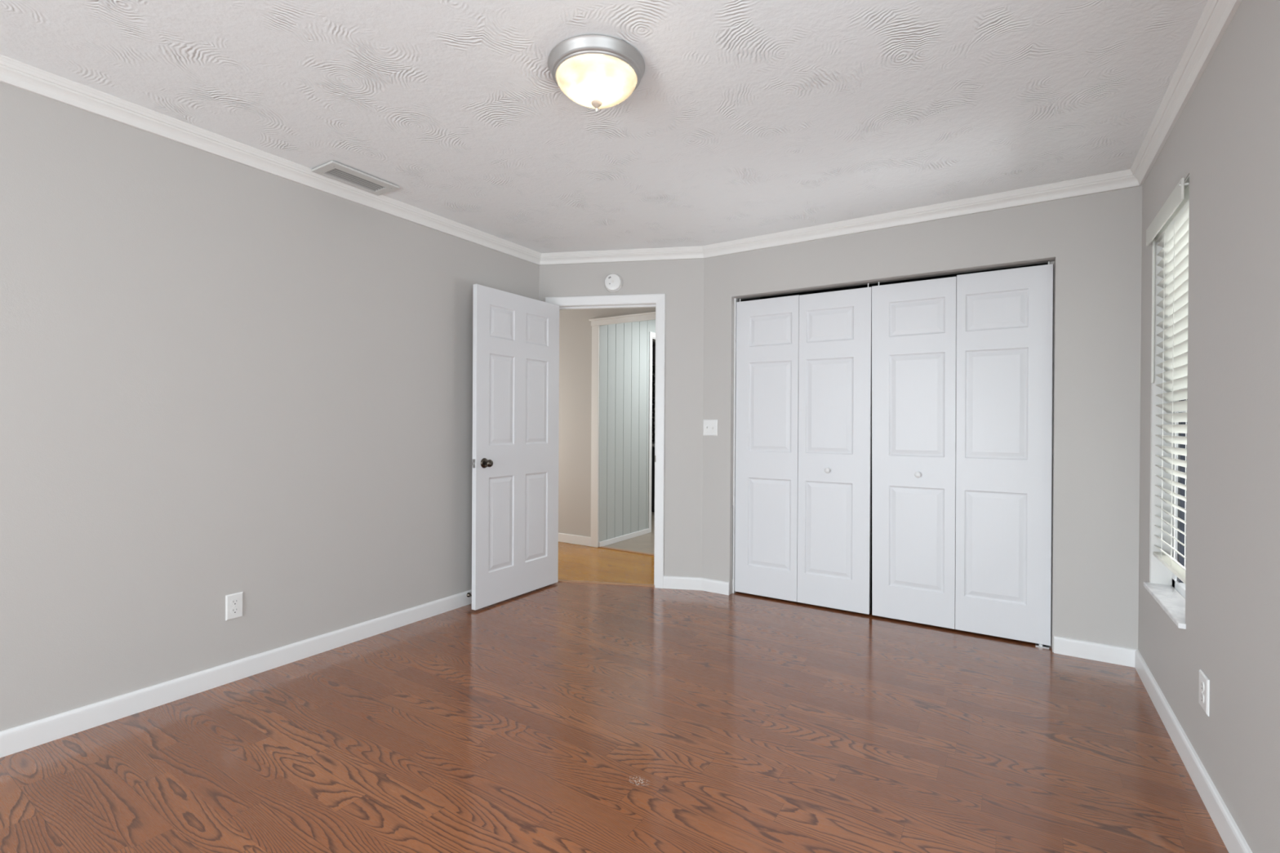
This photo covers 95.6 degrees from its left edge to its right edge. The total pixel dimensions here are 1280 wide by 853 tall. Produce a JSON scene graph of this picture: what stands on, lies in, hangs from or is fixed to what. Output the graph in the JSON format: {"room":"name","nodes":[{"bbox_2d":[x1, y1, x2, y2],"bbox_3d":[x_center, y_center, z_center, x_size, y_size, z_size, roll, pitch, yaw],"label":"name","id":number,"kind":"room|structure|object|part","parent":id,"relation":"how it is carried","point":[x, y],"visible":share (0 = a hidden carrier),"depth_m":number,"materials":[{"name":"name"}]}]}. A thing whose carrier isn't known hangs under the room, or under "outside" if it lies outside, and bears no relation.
{"room":"empty bedroom","nodes":[
{"label":"empty bedroom","id":0,"kind":"room"},
{"bbox_2d":[0,81,538,731],"bbox_3d":[-2.419,-0.060,1.881,0.115,2.446,5.950,0,0,33],"label":"wall","id":1,"kind":"structure","parent":0,"point":[220,377],"depth_m":2.54,"materials":[{"name":"grey paint"}]},
{"bbox_2d":[225,591,243,620],"bbox_3d":[-1.856,0.822,2.655,0.008,0.115,0.070,0,0,33],"label":"wall outlet","id":2,"kind":"object","parent":1,"relation":"attached to","point":[234,602],"visible":1,"depth_m":2.65,"materials":[{"name":"white plastic"}]},
{"bbox_2d":[231,606,239,613],"bbox_3d":[-1.854,0.842,2.654,0.004,0.028,0.034,0,0,33],"label":"receptacle","id":3,"kind":"object","parent":2,"relation":"attached to","point":[234,610],"depth_m":2.65,"materials":[{"name":"white plastic"}]},
{"bbox_2d":[231,598,239,605],"bbox_3d":[-1.854,0.803,2.654,0.004,0.028,0.034,0,0,33],"label":"receptacle","id":4,"kind":"object","parent":2,"relation":"attached to","point":[234,602],"depth_m":2.65,"materials":[{"name":"white plastic"}]},
{"bbox_2d":[0,589,471,757],"bbox_3d":[-2.348,1.120,1.889,0.013,0.088,5.840,0,0,33],"label":"baseboard","id":5,"kind":"structure","parent":1,"relation":"attached to","point":[25,736],"depth_m":2.54,"materials":[{"name":"white paint"}]},
{"bbox_2d":[0,54,541,265],"bbox_3d":[-2.315,-1.245,1.873,0.053,0.074,5.850,0,0,33],"label":"crown molding","id":6,"kind":"structure","parent":1,"relation":"attached to","point":[14,73],"depth_m":2.56,"materials":[{"name":"white paint"}]},
{"bbox_2d":[0,0,1207,345],"bbox_3d":[-0.654,-1.329,3.451,6.350,0.100,10.900,0,0,33],"label":"ceiling","id":7,"kind":"structure","parent":0,"point":[744,118],"depth_m":2.21,"materials":[{"name":"white paint"}]},
{"bbox_2d":[311,160,399,195],"bbox_3d":[-1.456,-1.273,2.984,0.190,0.016,0.362,0,0,33],"label":"ceiling vent","id":8,"kind":"object","parent":7,"relation":"in","point":[333,170],"visible":1,"depth_m":2.97,"materials":[{"name":"grey metal"}]},
{"bbox_2d":[547,34,644,112],"bbox_3d":[-0.153,-1.187,2.041,0.340,0.166,0.340,0,0,33],"label":"ceiling light","id":9,"kind":"object","parent":7,"relation":"attached to","point":[593,71],"visible":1,"depth_m":1.95,"materials":[{"name":"white glass"}]},
{"bbox_3d":[-0.153,-1.184,2.041,0.285,0.089,0.285,0,0,33],"label":"lamp shade","id":10,"kind":"part","parent":9,"relation":"part of","materials":[{"name":"white glass"}]},
{"bbox_2d":[558,307,655,537],"bbox_3d":[-0.333,-0.062,5.586,3.800,2.446,0.100,0,0,33],"label":"wall","id":11,"kind":"structure","parent":0,"point":[575,326],"depth_m":5.71,"materials":[{"name":"grey paint"}]},
{"bbox_2d":[558,533,591,546],"bbox_3d":[-1.220,1.110,6.089,1.780,0.089,0.013,0,0,33],"label":"baseboard","id":12,"kind":"structure","parent":11,"relation":"attached to","point":[565,538],"depth_m":5.71,"materials":[{"name":"white paint"}]},
{"bbox_2d":[588,311,655,547],"bbox_3d":[0.335,0.071,5.074,1.960,2.192,0.040,0,0,33],"label":"cased opening","id":13,"kind":"structure","parent":11,"relation":"attached to","point":[596,323],"depth_m":5.56,"materials":[{"name":"white paint"}]},
{"bbox_3d":[-0.432,0.096,5.580,0.083,2.128,0.018,0,0,33],"label":"post","id":14,"kind":"part","parent":13,"relation":"part of","materials":[{"name":"white paint"}]},
{"bbox_2d":[0,542,1228,852],"bbox_3d":[-1.452,1.198,1.991,5.820,0.060,7.180,0,0,33],"label":"floor","id":15,"kind":"structure","parent":0,"point":[558,717],"depth_m":2.12,"materials":[{"name":"red wood"}]},
{"bbox_2d":[558,579,654,586],"bbox_3d":[-0.266,1.166,4.314,0.768,0.011,0.044,0,0,10],"label":"threshold","id":16,"kind":"object","parent":15,"relation":"on","point":[559,580],"visible":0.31,"depth_m":4.30,"materials":[{"name":"brown wood"}]},
{"bbox_2d":[538,258,703,577],"bbox_3d":[-0.171,-0.056,4.312,1.281,2.446,0.115,0,0,10],"label":"wall","id":17,"kind":"structure","parent":0,"point":[682,281],"depth_m":4.18,"materials":[{"name":"grey paint"}]},
{"bbox_2d":[471,284,559,610],"bbox_3d":[-0.827,0.130,3.967,0.163,2.043,0.809,0,0,33],"label":"door","id":18,"kind":"structure","parent":17,"relation":"in","point":[516,337],"depth_m":3.90,"materials":[{"name":"white paint"}]},
{"bbox_3d":[-0.957,0.233,3.665,0.052,0.049,0.049,0,0,33],"label":"knob","id":19,"kind":"part","parent":18,"relation":"part of","materials":[{"name":"brown metal"}]},
{"bbox_2d":[545,293,665,588],"bbox_3d":[-0.259,0.102,4.321,0.903,2.128,0.135,0,0,10],"label":"door frame","id":20,"kind":"structure","parent":17,"relation":"attached to","point":[657,301],"depth_m":4.19,"materials":[{"name":"white paint"}]},
{"bbox_2d":[604,274,622,292],"bbox_3d":[-0.196,-1.050,4.233,0.133,0.133,0.043,0,0,10],"label":"smoke detector","id":21,"kind":"object","parent":17,"relation":"attached to","point":[613,282],"visible":1,"depth_m":4.21,"materials":[{"name":"white plastic"}]},
{"bbox_2d":[539,245,703,265],"bbox_3d":[-0.153,-1.242,4.221,1.231,0.074,0.053,0,0,10],"label":"crown molding","id":22,"kind":"structure","parent":17,"relation":"attached to","point":[682,252],"depth_m":4.21,"materials":[{"name":"white paint"}]},
{"bbox_2d":[662,575,702,590],"bbox_3d":[0.305,1.126,4.171,0.280,0.088,0.013,0,0,10],"label":"baseboard","id":23,"kind":"structure","parent":17,"relation":"attached to","point":[668,582],"depth_m":4.17,"materials":[{"name":"white paint"}]},
{"bbox_2d":[598,319,655,542],"bbox_3d":[0.522,-0.063,7.077,0.100,2.446,3.527,0,0,33],"label":"wall","id":24,"kind":"structure","parent":0,"point":[624,348],"depth_m":5.92,"materials":[{"name":"grey paint"}]},
{"bbox_2d":[598,528,649,546],"bbox_3d":[-0.145,1.136,5.951,0.013,0.051,0.914,0,0,33],"label":"baseboard","id":25,"kind":"structure","parent":24,"relation":"attached to","point":[607,542],"depth_m":5.90,"materials":[{"name":"white paint"}]},
{"bbox_2d":[648,331,655,532],"bbox_3d":[0.307,0.063,6.739,0.126,2.195,0.930,0,0,33],"label":"door frame","id":26,"kind":"structure","parent":24,"relation":"attached to","point":[652,335],"depth_m":6.33,"materials":[{"name":"white paint"}]},
{"bbox_2d":[603,511,654,554],"bbox_3d":[0.421,1.190,7.146,4.200,0.059,3.520,0,0,33],"label":"floor","id":27,"kind":"structure","parent":0,"point":[644,543],"depth_m":5.74,"materials":[{"name":"beige tile"}]},
{"bbox_2d":[598,546,653,555],"bbox_3d":[0.381,1.165,5.080,1.835,0.007,0.040,0,0,33],"label":"threshold","id":28,"kind":"object","parent":27,"relation":"on","point":[601,547],"visible":0.36,"depth_m":5.40,"materials":[{"name":"brown wood"}]},
{"bbox_2d":[651,442,654,511],"bbox_3d":[0.147,0.693,8.101,1.520,0.922,0.590,0,0,33],"label":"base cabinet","id":29,"kind":"object","parent":27,"relation":"on","point":[653,443],"visible":0.02,"depth_m":7.76,"materials":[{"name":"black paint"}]},
{"bbox_2d":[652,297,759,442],"bbox_3d":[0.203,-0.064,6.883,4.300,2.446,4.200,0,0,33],"label":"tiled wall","id":30,"kind":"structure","parent":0,"point":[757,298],"depth_m":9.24,"materials":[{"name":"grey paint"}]},
{"bbox_2d":[652,363,654,441],"bbox_3d":[0.366,-0.347,8.739,1.963,1.140,0.700,0,0,33],"label":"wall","id":31,"kind":"structure","parent":30,"relation":"attached to","point":[653,364],"depth_m":8.43,"materials":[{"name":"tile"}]},
{"bbox_2d":[654,362,655,401],"bbox_3d":[0.482,-0.394,8.044,0.450,0.980,0.333,0,0,33],"label":"upper cabinet","id":32,"kind":"object","parent":31,"relation":"attached to","point":[655,362],"visible":0.16,"depth_m":8.02,"materials":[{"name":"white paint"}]},
{"bbox_2d":[760,262,1048,591],"bbox_3d":[1.767,-0.043,3.805,2.398,2.446,0.607,0,0,33],"label":"closet interior","id":33,"kind":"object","parent":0,"point":[956,274],"depth_m":4.16,"materials":[{"name":"black"}]},
{"bbox_2d":[702,186,1142,652],"bbox_3d":[1.489,-0.044,3.553,2.392,2.446,0.118,0,0,33],"label":"wall","id":34,"kind":"structure","parent":0,"point":[1094,242],"depth_m":3.02,"materials":[{"name":"grey paint"}]},
{"bbox_2d":[702,419,717,435],"bbox_3d":[0.494,0.008,4.110,0.112,0.114,0.019,0,0,33],"label":"light switch","id":35,"kind":"object","parent":34,"relation":"attached to","point":[709,426],"visible":1,"depth_m":4.11,"materials":[{"name":"white plastic"}]},
{"bbox_2d":[701,577,729,595],"bbox_3d":[0.531,1.128,4.091,0.214,0.088,0.013,0,0,33],"label":"baseboard","id":36,"kind":"structure","parent":34,"relation":"attached to","point":[707,584],"depth_m":4.08,"materials":[{"name":"white paint"}]},
{"bbox_2d":[732,507,733,578],"bbox_3d":[0.651,0.812,4.076,0.002,0.520,0.007,0,0,33],"label":"paint wear","id":37,"kind":"object","parent":34,"relation":"attached to","point":[732,508],"visible":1,"depth_m":4.07,"materials":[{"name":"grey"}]},
{"bbox_2d":[732,297,739,593],"bbox_3d":[0.680,0.136,4.103,0.010,2.074,0.068,0,0,33],"label":"trim","id":38,"kind":"structure","parent":34,"relation":"attached to","point":[735,299],"depth_m":4.07,"materials":[{"name":"white paint"}]},
{"bbox_2d":[734,283,871,614],"bbox_3d":[1.050,0.134,3.835,0.897,2.057,0.064,0,0,33],"label":"door","id":39,"kind":"structure","parent":34,"relation":"in","point":[803,405],"depth_m":3.81,"materials":[{"name":"white paint"}]},
{"bbox_3d":[1.202,0.281,3.717,0.035,0.035,0.030,0,0,33],"label":"knob","id":40,"kind":"part","parent":39,"relation":"part of","materials":[{"name":"white paint"}]},
{"bbox_2d":[702,168,1142,258],"bbox_3d":[1.450,-1.230,3.476,2.392,0.074,0.053,0,0,33],"label":"crown molding","id":41,"kind":"structure","parent":34,"relation":"attached to","point":[1125,179],"depth_m":3.31,"materials":[{"name":"white paint"}]},
{"bbox_2d":[871,261,1053,648],"bbox_3d":[1.815,0.147,3.344,0.918,2.070,0.064,0,0,33],"label":"door","id":42,"kind":"structure","parent":34,"relation":"in","point":[962,365],"depth_m":3.32,"materials":[{"name":"white paint"}]},
{"bbox_3d":[1.645,0.285,3.433,0.035,0.035,0.030,0,0,33],"label":"knob","id":43,"kind":"part","parent":42,"relation":"part of","materials":[{"name":"white paint"}]},
{"bbox_2d":[1045,261,1054,646],"bbox_3d":[2.220,0.148,3.139,0.024,2.074,0.025,0,0,33],"label":"trim","id":44,"kind":"structure","parent":34,"relation":"attached to","point":[1051,262],"depth_m":3.12,"materials":[{"name":"grey paint"}]},
{"bbox_2d":[1053,635,1137,667],"bbox_3d":[2.311,1.143,2.947,0.338,0.088,0.013,0,0,33],"label":"baseboard","id":45,"kind":"structure","parent":34,"relation":"attached to","point":[1116,655],"depth_m":2.94,"materials":[{"name":"white paint"}]},
{"bbox_2d":[1137,0,1279,852],"bbox_3d":[0.820,-0.034,0.159,0.150,2.446,6.553,0,0,33],"label":"wall","id":46,"kind":"structure","parent":0,"point":[1226,136],"depth_m":1.68,"materials":[{"name":"grey paint"}]},
{"bbox_2d":[1143,174,1189,629],"bbox_3d":[2.189,-0.091,2.330,0.147,1.642,0.663,0,0,33],"label":"window","id":47,"kind":"structure","parent":46,"relation":"in","point":[1165,587],"depth_m":2.61,"materials":[{"name":"white plastic"}]},
{"bbox_3d":[2.163,0.720,2.347,0.097,0.020,0.663,0,0,33],"label":"sill","id":48,"kind":"part","parent":47,"relation":"part of","materials":[{"name":"white stone"}]},
{"bbox_2d":[1146,177,1189,583],"bbox_3d":[2.168,-0.159,2.359,0.085,1.482,0.661,0,0,33],"label":"window blind","id":49,"kind":"object","parent":47,"relation":"attached to","point":[1170,226],"visible":0.7,"depth_m":2.38,"materials":[{"name":"white plastic"}]},
{"bbox_3d":[2.264,-0.127,2.480,0.043,1.410,0.002,0,0,33],"label":"ladder cord","id":50,"kind":"part","parent":49,"relation":"part of","materials":[{"name":"white fabric"}]},
{"bbox_3d":[2.173,0.574,2.348,0.050,0.016,0.636,0,0,33],"label":"rail","id":51,"kind":"part","parent":49,"relation":"part of","materials":[{"name":"white plastic"}]},
{"bbox_3d":[2.166,-0.127,2.329,0.043,1.410,0.002,0,0,33],"label":"ladder cord","id":52,"kind":"part","parent":49,"relation":"part of","materials":[{"name":"white fabric"}]},
{"bbox_3d":[2.232,-0.092,2.308,0.050,1.638,0.653,0,0,33],"label":"frame","id":53,"kind":"part","parent":47,"relation":"part of","materials":[{"name":"white"}]},
{"bbox_3d":[2.363,-0.093,2.518,0.028,1.538,0.038,0,0,33],"label":"sash","id":54,"kind":"part","parent":47,"relation":"part of","materials":[{"name":"white"}]},
{"bbox_2d":[1130,0,1242,185],"bbox_3d":[0.736,-1.221,0.201,0.053,0.074,6.335,0,0,33],"label":"crown molding","id":55,"kind":"structure","parent":46,"relation":"attached to","point":[1216,15],"depth_m":2.02,"materials":[{"name":"white paint"}]},
{"bbox_2d":[1134,649,1252,852],"bbox_3d":[0.739,1.144,0.200,0.013,0.088,6.335,0,0,33],"label":"baseboard","id":56,"kind":"structure","parent":46,"relation":"attached to","point":[1232,837],"depth_m":1.92,"materials":[{"name":"white paint"}]},
{"bbox_2d":[1198,669,1209,716],"bbox_3d":[1.818,0.857,1.871,0.008,0.115,0.098,0,0,33],"label":"wall outlet","id":57,"kind":"object","parent":46,"relation":"attached to","point":[1204,682],"visible":1,"depth_m":1.85,"materials":[{"name":"white plastic"}]},
{"bbox_2d":[1200,692,1204,703],"bbox_3d":[1.817,0.876,1.872,0.004,0.028,0.034,0,0,33],"label":"receptacle","id":58,"kind":"object","parent":57,"relation":"attached to","point":[1202,693],"depth_m":1.87,"materials":[{"name":"grey plastic"}]},
{"bbox_2d":[1200,680,1204,691],"bbox_3d":[1.817,0.837,1.872,0.004,0.028,0.034,0,0,33],"label":"receptacle","id":59,"kind":"object","parent":57,"relation":"attached to","point":[1202,681],"depth_m":1.87,"materials":[{"name":"grey plastic"}]}
]}

